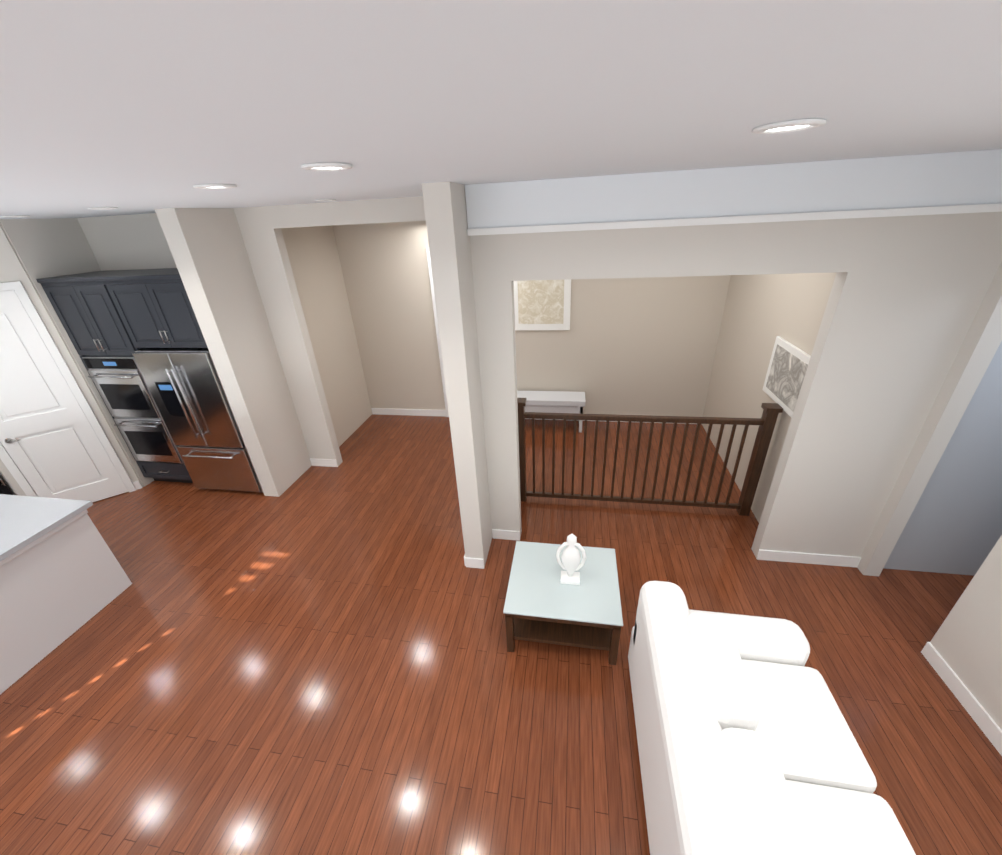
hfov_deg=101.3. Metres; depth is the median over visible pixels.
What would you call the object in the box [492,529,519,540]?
baseboard
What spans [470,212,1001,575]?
wall
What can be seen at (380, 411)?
baseboard
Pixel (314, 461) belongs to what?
baseboard
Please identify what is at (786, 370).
framed picture
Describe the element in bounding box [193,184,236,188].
recessed light
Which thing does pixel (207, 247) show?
wall
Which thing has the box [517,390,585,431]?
bench
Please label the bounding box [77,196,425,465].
wall
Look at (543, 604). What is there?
side table
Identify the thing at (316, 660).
floor
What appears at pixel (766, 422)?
stair railing
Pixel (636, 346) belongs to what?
wall
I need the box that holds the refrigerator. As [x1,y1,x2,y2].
[132,348,262,492]
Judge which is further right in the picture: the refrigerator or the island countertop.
the refrigerator
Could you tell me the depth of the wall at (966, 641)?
2.63 m
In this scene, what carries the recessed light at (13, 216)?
in the ceiling
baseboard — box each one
[310,458,337,466]
[371,408,695,423]
[464,555,471,566]
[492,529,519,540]
[756,549,860,566]
[921,642,1001,755]
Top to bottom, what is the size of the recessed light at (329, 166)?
0.011 m
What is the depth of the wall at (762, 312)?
4.30 m
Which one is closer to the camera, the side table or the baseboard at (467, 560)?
the side table
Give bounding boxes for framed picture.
[514,279,570,329]
[762,336,810,417]
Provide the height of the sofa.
0.930 m
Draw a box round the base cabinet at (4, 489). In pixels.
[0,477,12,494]
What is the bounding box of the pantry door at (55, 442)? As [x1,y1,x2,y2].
[0,281,135,501]
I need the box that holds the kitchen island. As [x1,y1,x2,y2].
[0,506,131,693]
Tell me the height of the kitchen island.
0.880 m
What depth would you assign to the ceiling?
0.69 m
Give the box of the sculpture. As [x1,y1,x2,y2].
[556,534,586,584]
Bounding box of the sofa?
[628,581,915,854]
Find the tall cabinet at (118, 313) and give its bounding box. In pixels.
[36,268,207,482]
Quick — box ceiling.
[0,0,1001,218]
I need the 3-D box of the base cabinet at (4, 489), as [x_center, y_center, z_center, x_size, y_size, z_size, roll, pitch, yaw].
[-5.767,0.785,4.363,0.636,0.880,0.512,2,28,10]
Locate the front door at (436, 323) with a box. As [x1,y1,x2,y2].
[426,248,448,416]
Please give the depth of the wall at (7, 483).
4.52 m
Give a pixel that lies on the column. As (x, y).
(448, 236)
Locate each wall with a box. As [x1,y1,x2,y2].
[0,218,153,486]
[0,225,142,501]
[0,471,17,494]
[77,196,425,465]
[155,208,311,496]
[281,226,371,446]
[332,221,730,416]
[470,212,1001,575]
[702,272,836,521]
[857,262,1001,729]
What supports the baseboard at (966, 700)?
attached to the wall at (966, 641)
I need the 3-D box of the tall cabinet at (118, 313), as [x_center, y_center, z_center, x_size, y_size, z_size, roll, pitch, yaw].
[-3.703,-0.489,4.828,1.720,2.515,0.672,2,28,10]
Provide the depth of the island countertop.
3.25 m
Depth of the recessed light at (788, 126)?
1.10 m
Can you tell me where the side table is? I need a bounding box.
[503,541,622,664]
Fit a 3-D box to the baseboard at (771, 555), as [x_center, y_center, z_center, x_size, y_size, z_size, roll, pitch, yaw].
[2.698,1.151,3.619,0.799,0.110,0.015,2,28,10]
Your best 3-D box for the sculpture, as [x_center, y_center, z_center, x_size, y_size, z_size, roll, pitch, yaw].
[0.502,0.931,2.948,0.218,0.444,0.100,2,28,10]
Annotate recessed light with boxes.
[0,215,29,217]
[88,207,117,209]
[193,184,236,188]
[300,162,352,170]
[315,199,335,201]
[752,118,826,133]
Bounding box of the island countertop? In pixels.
[0,494,91,561]
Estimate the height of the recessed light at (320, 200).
0.011 m
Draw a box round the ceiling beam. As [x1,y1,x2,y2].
[465,149,1001,235]
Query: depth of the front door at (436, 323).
6.00 m
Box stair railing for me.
[517,398,782,515]
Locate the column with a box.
[422,182,491,566]
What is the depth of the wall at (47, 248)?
4.29 m
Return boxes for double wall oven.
[83,357,183,462]
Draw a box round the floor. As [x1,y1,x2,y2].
[0,414,1001,854]
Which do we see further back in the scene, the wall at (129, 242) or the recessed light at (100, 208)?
the wall at (129, 242)
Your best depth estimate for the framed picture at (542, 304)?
5.59 m
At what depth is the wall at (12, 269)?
4.36 m
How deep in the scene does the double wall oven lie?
4.68 m
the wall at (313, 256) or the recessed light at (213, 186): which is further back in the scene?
the wall at (313, 256)
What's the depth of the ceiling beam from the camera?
2.41 m

